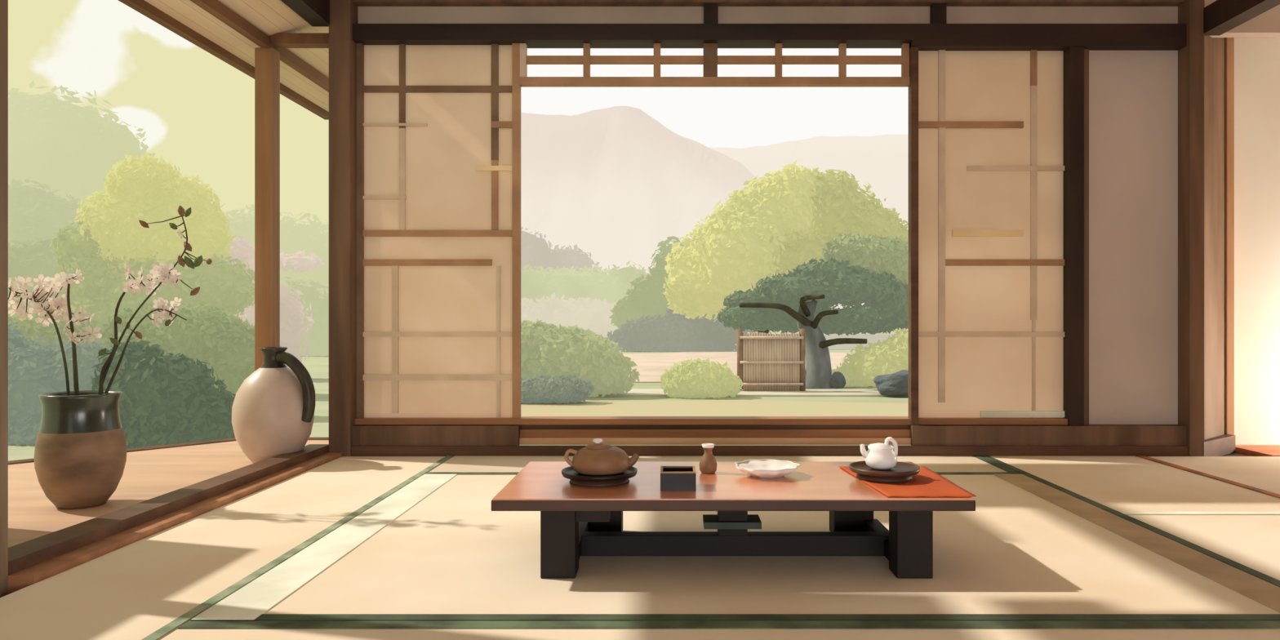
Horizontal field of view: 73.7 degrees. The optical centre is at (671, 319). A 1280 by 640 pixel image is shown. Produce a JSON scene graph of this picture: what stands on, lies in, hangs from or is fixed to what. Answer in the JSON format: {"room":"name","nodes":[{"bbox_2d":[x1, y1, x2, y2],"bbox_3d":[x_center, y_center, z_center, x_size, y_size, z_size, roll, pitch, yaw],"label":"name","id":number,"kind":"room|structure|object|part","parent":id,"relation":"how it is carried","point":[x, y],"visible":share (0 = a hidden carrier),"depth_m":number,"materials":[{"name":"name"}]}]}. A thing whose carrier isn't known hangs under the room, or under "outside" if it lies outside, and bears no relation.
{"room":"japanese tea room","nodes":[
{"label":"japanese tea room","id":0,"kind":"room"},
{"bbox_2d":[8,440,328,547],"bbox_3d":[-3.335,0.932,3.525,1.830,0.056,5.850,0,0,0],"label":"deck","id":1,"kind":"object","parent":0,"point":[148,474],"depth_m":4.74,"materials":[{"name":"wood"}]},
{"bbox_2d":[33,390,127,509],"bbox_3d":[-2.885,0.630,4.170,0.374,0.548,0.374,0,0,0],"label":"flower pot","id":2,"kind":"object","parent":1,"relation":"on","point":[80,457],"visible":0.99,"depth_m":4.04,"materials":[{"name":"brown ceramic"}]},
{"bbox_2d":[8,273,74,395],"bbox_3d":[-3.157,0.100,4.251,0.439,0.664,0.177,0,0,0],"label":"branch","id":3,"kind":"object","parent":2,"relation":"in","point":[43,308],"visible":0.94,"depth_m":4.24,"materials":[{"name":"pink plant"}]},
{"bbox_2d":[56,268,102,395],"bbox_3d":[-2.873,0.089,4.174,0.194,0.683,0.140,0,0,9],"label":"branch","id":4,"kind":"object","parent":2,"relation":"in","point":[73,335],"visible":0.99,"depth_m":4.16,"materials":[{"name":"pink plant"}]},
{"bbox_3d":[-2.885,0.717,4.170,0.374,0.375,0.374,0,0,0],"label":"pot","id":5,"kind":"part","parent":2,"relation":"part of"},
{"bbox_2d":[98,262,182,394],"bbox_3d":[-2.579,0.077,4.123,0.440,0.707,0.154,0,0,0],"label":"branch","id":6,"kind":"object","parent":2,"relation":"in","point":[160,272],"visible":0.99,"depth_m":4.11,"materials":[{"name":"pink plant"}]},
{"bbox_2d":[104,297,186,393],"bbox_3d":[-2.603,0.159,4.224,0.405,0.548,0.104,0,0,-7],"label":"branch","id":7,"kind":"object","parent":2,"relation":"in","point":[163,310],"visible":0.94,"depth_m":4.21,"materials":[{"name":"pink plant"}]},
{"bbox_2d":[97,204,212,394],"bbox_3d":[-2.545,-0.060,4.171,0.553,0.983,0.140,0,0,0],"label":"branch","id":8,"kind":"object","parent":2,"relation":"in","point":[188,261],"visible":0.97,"depth_m":4.16,"materials":[{"name":"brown plant"}]},
{"bbox_2d":[8,436,328,464],"bbox_3d":[-3.998,0.935,3.745,1.459,0.100,6.189,0,0,17],"label":"trim","id":9,"kind":"structure","parent":1,"relation":"on","point":[146,448],"depth_m":6.08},
{"bbox_2d":[254,47,279,370],"bbox_3d":[-2.750,-0.468,5.800,0.127,2.744,0.120,0,0,0],"label":"post","id":10,"kind":"object","parent":1,"relation":"on","point":[267,60],"visible":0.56,"depth_m":5.74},
{"bbox_2d":[268,33,328,48],"bbox_3d":[-2.530,-1.895,5.790,0.460,0.070,0.100,0,0,0],"label":"beam","id":11,"kind":"structure","parent":10,"relation":"on","point":[277,40],"depth_m":5.74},
{"bbox_2d":[231,346,315,463],"bbox_3d":[-2.529,0.539,5.420,0.477,0.730,0.476,0,0,-25],"label":"vase","id":12,"kind":"object","parent":1,"relation":"on","point":[273,409],"visible":0.95,"depth_m":5.26,"materials":[{"name":"beige ceramic"}]},
{"bbox_3d":[-2.363,0.421,5.370,0.243,0.443,0.076,0,0,8],"label":"handle","id":13,"kind":"part","parent":12,"relation":"part of","materials":[{"name":"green ceramic"}]},
{"bbox_2d":[144,0,328,111],"bbox_3d":[-2.699,-1.931,4.500,0.637,0.259,6.000,0,0,0],"label":"roof","id":14,"kind":"structure","parent":0,"point":[271,17],"depth_m":5.60,"materials":[{"name":"brown wood"}]},
{"bbox_2d":[118,0,328,119],"bbox_3d":[-3.020,-1.795,4.500,0.060,0.070,6.000,0,0,0],"label":"trim","id":15,"kind":"structure","parent":14,"relation":"attached to","point":[142,6],"depth_m":5.52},
{"bbox_2d":[190,0,328,92],"bbox_3d":[-2.730,-1.865,4.450,0.060,0.070,5.900,0,0,0],"label":"trim","id":16,"kind":"structure","parent":14,"relation":"attached to","point":[215,8],"depth_m":5.57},
{"bbox_2d":[0,452,1252,597],"bbox_3d":[2.400,0.978,2.275,9.600,0.085,8.050,0,0,0],"label":"floor","id":17,"kind":"structure","parent":0,"point":[1235,454],"depth_m":5.87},
{"bbox_2d":[0,0,8,595],"bbox_3d":[-2.340,-0.632,2.880,0.120,3.135,0.100,0,0,0],"label":"trim","id":18,"kind":"structure","parent":17,"relation":"on","point":[3,3],"depth_m":2.91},
{"bbox_2d":[8,444,328,575],"bbox_3d":[-2.350,0.882,3.700,0.140,0.105,4.000,0,0,0],"label":"trim","id":19,"kind":"structure","parent":17,"relation":"on","point":[27,554],"depth_m":3.73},
{"bbox_2d":[8,452,342,592],"bbox_3d":[-2.235,0.906,4.295,0.090,0.057,2.730,0,0,0],"label":"trim","id":20,"kind":"structure","parent":17,"relation":"on","point":[28,576],"depth_m":3.61,"materials":[{"name":"brown wood"}]},
{"bbox_2d":[0,455,452,639],"bbox_3d":[-1.820,0.917,3.130,0.732,0.034,5.052,0,0,0],"label":"mat","id":21,"kind":"object","parent":17,"relation":"on","point":[148,588],"visible":0.89,"depth_m":3.21,"materials":[{"name":"beige wicker"}]},
{"bbox_2d":[160,620,1279,639],"bbox_3d":[0.300,0.917,1.480,3.492,0.034,2.152,0,0,0],"label":"mat","id":22,"kind":"object","parent":17,"relation":"on","point":[192,629],"visible":1,"depth_m":2.48,"materials":[{"name":"beige wicker"}]},
{"bbox_2d":[425,455,1021,475],"bbox_3d":[0.300,0.917,5.335,3.492,0.034,0.682,0,0,0],"label":"mat","id":23,"kind":"object","parent":17,"relation":"on","point":[457,464],"visible":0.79,"depth_m":5.48,"materials":[{"name":"beige wicker"}]},
{"bbox_2d":[191,474,1279,620],"bbox_3d":[0.300,0.917,3.775,3.492,0.034,2.422,0,0,0],"label":"mat","id":24,"kind":"object","parent":17,"relation":"on","point":[435,548],"visible":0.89,"depth_m":3.05,"materials":[{"name":"wicker"}]},
{"bbox_2d":[491,461,975,577],"bbox_3d":[0.210,0.758,3.310,1.660,0.290,0.780,0,0,0],"label":"table","id":25,"kind":"object","parent":24,"relation":"on","point":[576,521],"visible":0.88,"depth_m":3.08,"materials":[{"name":"brown wood"}]},
{"bbox_3d":[-0.399,0.778,3.040,0.122,0.250,0.120,0,0,0],"label":"leg","id":26,"kind":"part","parent":25,"relation":"part of","materials":[{"name":"brown wood"}]},
{"bbox_3d":[-0.372,0.859,3.325,0.055,0.058,0.470,0,0,0],"label":"rail","id":27,"kind":"part","parent":25,"relation":"part of","materials":[{"name":"brown wood"}]},
{"bbox_2d":[561,466,637,487],"bbox_3d":[-0.275,0.591,3.240,0.286,0.044,0.286,0,0,0],"label":"tray","id":28,"kind":"object","parent":25,"relation":"on","point":[576,478],"visible":0.59,"depth_m":3.14,"materials":[{"name":"black paint"}]},
{"bbox_2d":[564,438,639,476],"bbox_3d":[-0.271,0.514,3.240,0.220,0.130,0.221,0,0,44],"label":"teapot","id":29,"kind":"object","parent":28,"relation":"on","point":[597,459],"visible":1,"depth_m":3.17,"materials":[{"name":"brown ceramic"}]},
{"bbox_3d":[-0.381,0.520,3.220,0.050,0.068,0.016,0,0,0],"label":"handle","id":30,"kind":"part","parent":29,"relation":"part of","materials":[{"name":"brown ceramic"}]},
{"bbox_3d":[-0.282,0.460,3.240,0.040,0.021,0.040,0,0,0],"label":"lid knob","id":31,"kind":"part","parent":29,"relation":"part of","materials":[{"name":"white ceramic"}]},
{"bbox_3d":[-0.278,0.476,3.240,0.100,0.016,0.100,0,0,0],"label":"lid","id":32,"kind":"part","parent":29,"relation":"part of","materials":[{"name":"brown ceramic"}]},
{"bbox_3d":[-0.155,0.537,3.240,0.063,0.061,0.038,0,0,0],"label":"spout","id":33,"kind":"part","parent":29,"relation":"part of","materials":[{"name":"brown ceramic"}]},
{"bbox_3d":[-0.278,0.778,3.610,0.135,0.250,0.120,0,0,0],"label":"leg","id":34,"kind":"part","parent":25,"relation":"part of","materials":[{"name":"brown wood"}]},
{"bbox_2d":[660,466,696,490],"bbox_3d":[0.022,0.580,3.130,0.128,0.067,0.128,0,0,0],"label":"box","id":35,"kind":"object","parent":25,"relation":"on","point":[672,477],"visible":1,"depth_m":3.07,"materials":[{"name":"black paint"}]},
{"bbox_2d":[699,443,716,474],"bbox_3d":[0.145,0.555,3.420,0.072,0.116,0.072,0,0,0],"label":"flask","id":36,"kind":"object","parent":25,"relation":"on","point":[708,464],"visible":1,"depth_m":3.40,"materials":[{"name":"brown ceramic"}]},
{"bbox_2d":[734,458,800,478],"bbox_3d":[0.378,0.591,3.360,0.258,0.044,0.261,0,0,0],"label":"plate","id":37,"kind":"object","parent":25,"relation":"on","point":[767,468],"visible":1,"depth_m":3.40,"materials":[{"name":"white ceramic"}]},
{"bbox_3d":[0.757,0.778,3.610,0.165,0.250,0.120,0,0,0],"label":"leg","id":38,"kind":"part","parent":25,"relation":"part of","materials":[{"name":"brown wood"}]},
{"bbox_3d":[0.828,0.859,3.325,0.055,0.058,0.470,0,0,0],"label":"rail","id":39,"kind":"part","parent":25,"relation":"part of","materials":[{"name":"brown wood"}]},
{"bbox_2d":[839,466,976,497],"bbox_3d":[0.873,0.609,3.245,0.355,0.005,0.600,0,0,0],"label":"table cloth","id":40,"kind":"object","parent":25,"relation":"on","point":[926,483],"visible":0.67,"depth_m":3.10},
{"bbox_2d":[848,460,919,482],"bbox_3d":[0.815,0.584,3.280,0.264,0.044,0.264,0,0,0],"label":"tray","id":41,"kind":"object","parent":40,"relation":"on","point":[903,472],"visible":0.82,"depth_m":3.21,"materials":[{"name":"brown paint"}]},
{"bbox_2d":[860,436,897,470],"bbox_3d":[0.803,0.510,3.280,0.124,0.121,0.124,0,0,45],"label":"pot","id":42,"kind":"object","parent":41,"relation":"on","point":[880,456],"visible":1,"depth_m":3.24,"materials":[{"name":"white ceramic"}]},
{"bbox_3d":[0.745,0.508,3.280,0.044,0.060,0.029,0,0,0],"label":"spout","id":43,"kind":"part","parent":42,"relation":"part of","materials":[{"name":"white ceramic"}]},
{"bbox_3d":[0.799,0.483,3.280,0.088,0.018,0.088,0,0,0],"label":"lid","id":44,"kind":"part","parent":42,"relation":"part of","materials":[{"name":"white ceramic"}]},
{"bbox_3d":[0.841,0.485,3.280,0.053,0.071,0.016,0,0,0],"label":"handle","id":45,"kind":"part","parent":42,"relation":"part of","materials":[{"name":"white ceramic"}]},
{"bbox_3d":[0.850,0.778,3.040,0.125,0.250,0.120,0,0,0],"label":"leg","id":46,"kind":"part","parent":25,"relation":"part of","materials":[{"name":"brown wood"}]},
{"bbox_2d":[981,455,1279,515],"bbox_3d":[2.565,0.917,4.820,1.022,0.034,1.712,0,0,0],"label":"mat","id":47,"kind":"object","parent":17,"relation":"on","point":[1127,485],"visible":0.89,"depth_m":4.62,"materials":[{"name":"beige wicker"}]},
{"bbox_2d":[1115,514,1279,586],"bbox_3d":[2.565,0.917,2.180,1.022,0.034,3.552,0,0,0],"label":"mat","id":48,"kind":"object","parent":17,"relation":"on","point":[1248,544],"visible":0.88,"depth_m":3.57,"materials":[{"name":"beige wicker"}]},
{"bbox_2d":[1137,455,1279,498],"bbox_3d":[4.990,0.917,4.810,3.812,0.034,1.692,0,0,0],"label":"mat","id":49,"kind":"object","parent":17,"relation":"on","point":[1261,474],"visible":0.83,"depth_m":5.18,"materials":[{"name":"beige wicker"}]},
{"bbox_2d":[357,0,1279,37],"bbox_3d":[1.033,-2.076,5.850,6.335,0.247,0.100,0,0,0],"label":"wall","id":50,"kind":"structure","parent":0,"point":[1266,24],"depth_m":5.80,"materials":[{"name":"beige paint"}]},
{"bbox_2d":[280,0,329,26],"bbox_3d":[-2.335,-2.080,5.200,0.130,0.240,1.000,0,0,0],"label":"trim","id":51,"kind":"structure","parent":50,"relation":"attached to","point":[316,13],"depth_m":5.49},
{"bbox_2d":[328,0,357,456],"bbox_3d":[-2.207,-0.632,5.760,0.144,3.135,0.200,0,0,0],"label":"post","id":52,"kind":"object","parent":50,"relation":"attached to","point":[343,13],"depth_m":5.66,"materials":[{"name":"wood"}]},
{"bbox_2d":[356,43,520,418],"bbox_3d":[-1.587,-0.606,5.799,1.114,2.564,0.052,0,0,0],"label":"door","id":53,"kind":"structure","parent":50,"relation":"in","point":[438,126],"depth_m":5.81,"materials":[{"name":"paper"}]},
{"bbox_2d":[352,23,912,48],"bbox_3d":[-0.265,-1.926,5.790,3.740,0.108,0.180,0,0,0],"label":"ceiling beam","id":54,"kind":"structure","parent":50,"relation":"attached to","point":[535,35],"depth_m":5.70,"materials":[{"name":"wood"}]},
{"bbox_2d":[703,3,718,23],"bbox_3d":[0.263,-2.090,5.780,0.094,0.220,0.080,0,0,0],"label":"trim","id":55,"kind":"structure","parent":50,"relation":"attached to","point":[710,11],"depth_m":5.74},
{"bbox_2d":[519,43,909,87],"bbox_3d":[0.291,-1.762,5.798,2.645,0.340,0.065,0,0,0],"label":"transom lattice","id":56,"kind":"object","parent":50,"relation":"in","point":[710,60],"depth_m":5.78,"materials":[{"name":"brown wood"}]},
{"bbox_3d":[0.291,-1.618,5.798,2.645,0.051,0.065,0,0,0],"label":"rail","id":57,"kind":"part","parent":56,"relation":"part of","materials":[{"name":"brown wood"}]},
{"bbox_2d":[353,0,1184,6],"bbox_3d":[0.697,-2.176,5.770,5.663,0.089,0.100,0,0,0],"label":"trim","id":58,"kind":"structure","parent":50,"relation":"attached to","point":[358,2],"depth_m":5.72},
{"bbox_2d":[908,42,918,425],"bbox_3d":[1.631,-0.581,5.765,0.050,2.582,0.070,0,0,0],"label":"trim","id":59,"kind":"structure","parent":50,"relation":"attached to","point":[913,51],"depth_m":5.73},
{"bbox_2d":[929,3,946,23],"bbox_3d":[1.800,-2.090,5.780,0.094,0.220,0.080,0,0,0],"label":"trim","id":60,"kind":"structure","parent":50,"relation":"attached to","point":[938,11],"depth_m":5.74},
{"bbox_2d":[918,49,1064,417],"bbox_3d":[2.150,-0.591,5.799,1.074,2.535,0.052,0,0,0],"label":"door","id":61,"kind":"structure","parent":50,"relation":"in","point":[991,167],"depth_m":5.81,"materials":[{"name":"paper"}]},
{"bbox_2d":[909,23,1186,50],"bbox_3d":[2.524,-1.906,5.790,1.836,0.148,0.180,0,0,0],"label":"trim","id":62,"kind":"structure","parent":50,"relation":"attached to","point":[926,37],"depth_m":5.70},
{"bbox_2d":[1063,46,1084,426],"bbox_3d":[2.713,-0.570,5.808,0.097,2.820,0.185,0,0,0],"label":"trim","id":63,"kind":"structure","parent":50,"relation":"attached to","point":[1073,56],"depth_m":5.71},
{"bbox_2d":[1177,0,1204,456],"bbox_3d":[3.487,-0.632,5.782,0.097,3.135,0.235,0,0,0],"label":"wooden post","id":64,"kind":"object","parent":50,"relation":"attached to","point":[1190,57],"depth_m":5.67,"materials":[{"name":"wood"}]},
{"bbox_2d":[1204,0,1225,439],"bbox_3d":[3.733,-0.635,5.963,0.628,3.130,0.098,0,0,-41],"label":"wall","id":65,"kind":"structure","parent":0,"point":[1214,47],"depth_m":5.93,"materials":[{"name":"paint"}]},
{"bbox_2d":[352,424,520,445],"bbox_3d":[-1.580,0.775,5.800,1.109,0.131,0.200,0,0,0],"label":"trim","id":66,"kind":"structure","parent":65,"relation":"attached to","point":[362,434],"depth_m":5.70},
{"bbox_2d":[355,416,1067,424],"bbox_3d":[0.301,0.685,5.822,4.871,0.039,0.155,0,0,0],"label":"trim","id":67,"kind":"structure","parent":65,"relation":"attached to","point":[523,420],"depth_m":5.75,"materials":[{"name":"brown wood"}]},
{"bbox_2d":[520,429,909,437],"bbox_3d":[0.290,0.767,5.832,2.632,0.055,0.135,0,0,0],"label":"trim","id":68,"kind":"structure","parent":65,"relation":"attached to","point":[523,433],"depth_m":5.77,"materials":[{"name":"brown wood"}]},
{"bbox_2d":[519,437,911,444],"bbox_3d":[0.290,0.818,5.820,2.632,0.045,0.160,0,0,0],"label":"trim","id":69,"kind":"structure","parent":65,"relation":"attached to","point":[522,441],"depth_m":5.74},
{"bbox_2d":[520,424,909,429],"bbox_3d":[0.290,0.723,5.840,2.632,0.035,0.120,0,0,0],"label":"trim","id":70,"kind":"structure","parent":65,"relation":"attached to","point":[522,426],"depth_m":5.78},
{"bbox_2d":[351,445,1188,457],"bbox_3d":[0.679,0.887,5.700,5.627,0.095,0.040,0,0,0],"label":"trim","id":71,"kind":"structure","parent":65,"relation":"attached to","point":[356,451],"depth_m":5.68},
{"bbox_2d":[909,424,1186,445],"bbox_3d":[2.524,0.775,5.800,1.836,0.131,0.200,0,0,0],"label":"trim","id":72,"kind":"structure","parent":65,"relation":"attached to","point":[920,434],"depth_m":5.70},
{"bbox_2d":[1084,48,1177,424],"bbox_3d":[3.124,-0.575,5.803,0.697,2.570,0.055,0,0,0],"label":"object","id":73,"kind":"structure","parent":65,"relation":"in","point":[1131,97],"depth_m":5.80,"materials":[{"name":"paint"}]},
{"bbox_2d":[1203,434,1235,456],"bbox_3d":[3.744,0.870,5.849,0.575,0.120,0.058,0,0,-41],"label":"trim","id":74,"kind":"structure","parent":65,"relation":"attached to","point":[1223,445],"depth_m":5.83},
{"bbox_2d":[1225,37,1234,435],"bbox_3d":[3.967,-0.635,6.130,0.050,3.130,0.140,0,0,0],"label":"trim","id":75,"kind":"structure","parent":65,"relation":"attached to","point":[1229,42],"depth_m":6.06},
{"bbox_2d":[1203,0,1279,35],"bbox_3d":[3.593,-1.985,4.450,0.130,0.170,2.500,0,0,0],"label":"trim","id":76,"kind":"structure","parent":65,"relation":"attached to","point":[1220,16],"depth_m":5.43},
{"bbox_2d":[1235,444,1279,456],"bbox_3d":[5.446,0.917,5.905,2.908,0.035,0.470,0,0,0],"label":"trim","id":77,"kind":"structure","parent":65,"relation":"attached to","point":[1251,450],"depth_m":5.94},
{"bbox_2d":[1234,37,1279,444],"bbox_3d":[5.596,-0.632,6.200,3.208,3.135,0.100,0,0,0],"label":"wall","id":78,"kind":"structure","parent":0,"point":[1256,60],"depth_m":6.15,"materials":[{"name":"paint"}]},
{"label":"outside","id":79,"kind":"structure","parent":0,"visible":0},
{"bbox_2d":[8,326,911,461],"bbox_3d":[0.000,1.350,195.000,320.000,0.200,450.000,0,0,0],"label":"ground","id":80,"kind":"structure","parent":79,"point":[317,366],"depth_m":13.54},
{"bbox_2d":[8,235,75,319],"bbox_3d":[-25.013,-0.788,34.003,7.679,5.365,2.393,0,0,0],"label":"grove","id":81,"kind":"object","parent":80,"relation":"on","point":[30,260],"visible":0.16,"depth_m":33.30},
{"bbox_2d":[8,178,93,248],"bbox_3d":[-33.337,-2.798,45.006,13.561,9.355,4.147,0,0,0],"label":"tree","id":82,"kind":"object","parent":80,"relation":"on","point":[33,212],"visible":0.19,"depth_m":44.07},
{"bbox_2d":[8,311,109,347],"bbox_3d":[-8.805,0.383,12.000,1.950,1.053,1.086,0,0,0],"label":"shrub","id":83,"kind":"object","parent":80,"relation":"on","point":[34,329],"visible":0.15,"depth_m":11.65,"materials":[{"name":"green plant"}]},
{"bbox_2d":[8,320,112,445],"bbox_3d":[-6.536,0.810,8.898,1.760,1.605,0.925,0,0,7],"label":"shrub","id":84,"kind":"object","parent":80,"relation":"on","point":[34,370],"visible":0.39,"depth_m":8.68,"materials":[{"name":"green plant"}]},
{"bbox_2d":[8,80,155,207],"bbox_3d":[-51.326,-8.539,69.970,20.194,22.029,6.018,0,0,0],"label":"tree","id":85,"kind":"object","parent":80,"relation":"on","point":[64,146],"visible":0.45,"depth_m":68.56,"materials":[{"name":"plant"}]},
{"bbox_2d":[48,151,254,321],"bbox_3d":[-8.781,-0.781,14.506,3.496,4.162,1.316,0,0,-3],"label":"tree","id":86,"kind":"object","parent":80,"relation":"on","point":[110,235],"visible":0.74,"depth_m":14.20,"materials":[{"name":"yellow plant"}]},
{"bbox_3d":[-8.780,-0.636,14.501,3.502,2.173,1.327,0,0,0],"label":"crown","id":87,"kind":"part","parent":86,"relation":"part of","materials":[{"name":"green plant"}]},
{"bbox_3d":[-8.762,-1.714,14.492,2.700,2.296,1.164,0,0,0],"label":"crown","id":88,"kind":"part","parent":86,"relation":"part of","materials":[{"name":"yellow plant"}]},
{"bbox_2d":[90,337,235,448],"bbox_3d":[-4.402,0.760,7.695,1.638,1.213,0.741,0,0,-4],"label":"shrub","id":89,"kind":"object","parent":80,"relation":"on","point":[170,401],"visible":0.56,"depth_m":7.50,"materials":[{"name":"green plant"}]},
{"bbox_2d":[89,300,287,396],"bbox_3d":[-6.199,0.528,10.998,2.482,1.559,1.195,0,0,0],"label":"shrub","id":90,"kind":"object","parent":80,"relation":"on","point":[206,335],"visible":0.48,"depth_m":10.70,"materials":[{"name":"green plant"}]},
{"bbox_2d":[219,235,325,369],"bbox_3d":[-8.648,-0.146,17.992,2.770,3.383,1.298,0,0,0],"label":"bush","id":91,"kind":"object","parent":80,"relation":"on","point":[291,314],"visible":0.34,"depth_m":17.83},
{"bbox_2d":[224,204,328,297],"bbox_3d":[-26.793,-2.994,60.021,12.894,10.342,3.253,0,0,0],"label":"grove","id":92,"kind":"object","parent":80,"relation":"on","point":[300,237],"visible":0.16,"depth_m":59.29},
{"bbox_2d":[284,276,328,356],"bbox_3d":[-12.589,1.596,29.989,5.680,6.507,1.682,0,0,0],"label":"grove","id":93,"kind":"object","parent":80,"relation":"on","point":[318,333],"visible":0.11,"depth_m":29.66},
{"bbox_2d":[520,373,595,404],"bbox_3d":[-1.831,1.034,12.686,1.378,0.505,0.680,0,0,0],"label":"clipped shrub","id":94,"kind":"object","parent":80,"relation":"on","point":[544,388],"visible":0.9,"depth_m":12.52,"materials":[{"name":"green plant"}]},
{"bbox_2d":[520,226,599,271],"bbox_3d":[-14.868,-4.344,95.986,13.470,12.278,3.922,0,0,0],"label":"thicket","id":95,"kind":"object","parent":80,"relation":"on","point":[535,251],"visible":0.3,"depth_m":95.35,"materials":[{"name":"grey plant"}]},
{"bbox_2d":[520,292,618,337],"bbox_3d":[-7.860,-0.071,59.992,13.024,3.811,4.043,0,0,0],"label":"thicket","id":96,"kind":"object","parent":80,"relation":"on","point":[593,316],"visible":0.31,"depth_m":58.73,"materials":[{"name":"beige plant"}]},
{"bbox_2d":[520,319,639,397],"bbox_3d":[-1.822,0.662,14.011,2.606,1.440,1.126,0,0,3],"label":"clipped shrub","id":97,"kind":"object","parent":80,"relation":"on","point":[547,349],"visible":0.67,"depth_m":13.69,"materials":[{"name":"green plant"}]},
{"bbox_2d":[520,261,650,304],"bbox_3d":[-8.880,-1.718,81.977,16.278,7.994,3.921,0,0,0],"label":"thicket","id":98,"kind":"object","parent":80,"relation":"on","point":[614,286],"visible":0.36,"depth_m":81.00,"materials":[{"name":"green plant"}]},
{"bbox_2d":[608,235,684,346],"bbox_3d":[-0.916,-0.979,39.985,4.135,5.880,1.267,0,0,0],"label":"thicket","id":99,"kind":"object","parent":80,"relation":"on","point":[646,298],"visible":0.38,"depth_m":39.77,"materials":[{"name":"green plant"}]},
{"bbox_2d":[606,306,770,351],"bbox_3d":[0.774,0.384,33.937,6.758,2.618,1.815,0,0,0],"label":"thicket","id":100,"kind":"object","parent":80,"relation":"on","point":[668,332],"visible":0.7,"depth_m":33.54,"materials":[{"name":"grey plant"}]},
{"bbox_2d":[520,106,864,309],"bbox_3d":[-12.188,-36.875,278.907,189.375,76.250,132.187,0,0,0],"label":"mountain","id":101,"kind":"structure","parent":80,"relation":"on","point":[612,183],"depth_m":278.82},
{"bbox_2d":[660,357,742,398],"bbox_3d":[0.478,1.012,13.807,1.366,0.825,0.775,0,0,0],"label":"clipped shrub","id":102,"kind":"object","parent":80,"relation":"on","point":[695,379],"visible":0.96,"depth_m":13.60,"materials":[{"name":"green plant"}]},
{"bbox_2d":[520,400,908,416],"bbox_3d":[1.100,1.248,11.300,7.000,0.025,3.800,0,0,0],"label":"lawn","id":103,"kind":"structure","parent":80,"relation":"on","point":[687,407],"depth_m":11.90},
{"bbox_2d":[622,351,855,382],"bbox_3d":[3.000,1.245,25.500,12.000,0.030,17.000,0,0,0],"label":"bed","id":104,"kind":"object","parent":80,"relation":"on","point":[651,366],"visible":0.12,"depth_m":26.51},
{"bbox_2d":[597,333,897,349],"bbox_3d":[10.000,1.250,55.500,100.000,0.020,39.000,0,0,0],"label":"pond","id":105,"kind":"structure","parent":80,"relation":"on","point":[870,338],"depth_m":57.61,"materials":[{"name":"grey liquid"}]},
{"bbox_2d":[598,388,908,396],"bbox_3d":[2.000,1.240,14.500,12.000,0.040,1.200,0,0,0],"label":"garden path","id":106,"kind":"structure","parent":80,"relation":"on","point":[633,392],"depth_m":14.09,"materials":[{"name":"stone"}]},
{"bbox_2d":[828,371,845,388],"bbox_3d":[2.830,1.028,14.597,0.257,0.296,0.201,0,0,-20],"label":"rock","id":107,"kind":"object","parent":106,"relation":"on","point":[837,380],"visible":1,"depth_m":14.53,"materials":[{"name":"stone"}]},
{"bbox_2d":[737,328,805,391],"bbox_3d":[1.709,0.726,14.676,1.177,1.148,0.140,0,0,0],"label":"screen","id":108,"kind":"object","parent":80,"relation":"on","point":[766,362],"visible":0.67,"depth_m":14.68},
{"bbox_3d":[1.167,0.726,14.700,0.092,1.148,0.093,0,0,0],"label":"post","id":109,"kind":"part","parent":108,"relation":"part of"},
{"bbox_3d":[1.709,0.727,14.630,1.084,0.048,0.048,0,0,0],"label":"rail","id":110,"kind":"part","parent":108,"relation":"part of","materials":[{"name":"brown wood"}]},
{"bbox_3d":[1.709,0.303,14.630,1.084,0.048,0.048,0,0,0],"label":"rail","id":111,"kind":"part","parent":108,"relation":"part of","materials":[{"name":"brown wood"}]},
{"bbox_3d":[1.709,1.101,14.630,1.084,0.048,0.048,0,0,0],"label":"rail","id":112,"kind":"part","parent":108,"relation":"part of","materials":[{"name":"brown wood"}]},
{"bbox_3d":[2.251,0.726,14.700,0.093,1.148,0.093,0,0,0],"label":"post","id":113,"kind":"part","parent":108,"relation":"part of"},
{"bbox_2d":[662,160,908,333],"bbox_3d":[2.916,-1.114,19.968,6.333,5.231,2.019,0,0,0],"label":"broadleaf tree","id":114,"kind":"object","parent":80,"relation":"on","point":[782,224],"visible":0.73,"depth_m":19.59,"materials":[{"name":"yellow plant"}]},
{"bbox_3d":[1.784,-1.837,19.859,4.054,3.786,1.771,0,0,0],"label":"crown","id":115,"kind":"part","parent":114,"relation":"part of","materials":[{"name":"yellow plant"}]},
{"bbox_3d":[3.595,-1.850,19.968,4.958,3.413,1.965,0,0,0],"label":"crown","id":116,"kind":"part","parent":114,"relation":"part of","materials":[{"name":"green plant"}]},
{"bbox_2d":[710,133,908,230],"bbox_3d":[107.250,-43.220,363.005,341.250,88.940,170.989,0,0,0],"label":"mountain","id":117,"kind":"structure","parent":80,"relation":"on","point":[882,162],"depth_m":381.29},
{"bbox_2d":[716,232,908,388],"bbox_3d":[2.915,-0.131,16.090,4.052,2.944,2.294,0,0,-2],"label":"pine tree","id":118,"kind":"object","parent":80,"relation":"on","point":[873,271],"visible":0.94,"depth_m":15.39,"materials":[{"name":"green plant"}]},
{"bbox_3d":[2.866,-0.405,16.136,3.957,1.501,2.261,0,0,0],"label":"crown","id":119,"kind":"part","parent":118,"relation":"part of","materials":[{"name":"green plant"}]},
{"bbox_3d":[3.823,-1.044,15.594,2.276,1.116,0.914,0,0,0],"label":"crown","id":120,"kind":"part","parent":118,"relation":"part of","materials":[{"name":"green plant"}]},
{"bbox_2d":[831,328,908,386],"bbox_3d":[4.176,0.749,16.181,2.623,1.389,1.015,0,0,0],"label":"clipped shrub","id":121,"kind":"object","parent":80,"relation":"on","point":[888,357],"visible":0.41,"depth_m":15.93,"materials":[{"name":"green plant"}]},
{"bbox_2d":[873,369,908,395],"bbox_3d":[3.782,1.023,14.004,0.886,0.399,0.637,0,0,0],"label":"rock","id":122,"kind":"object","parent":80,"relation":"on","point":[896,383],"visible":0.64,"depth_m":13.76,"materials":[{"name":"stone"}]}
]}

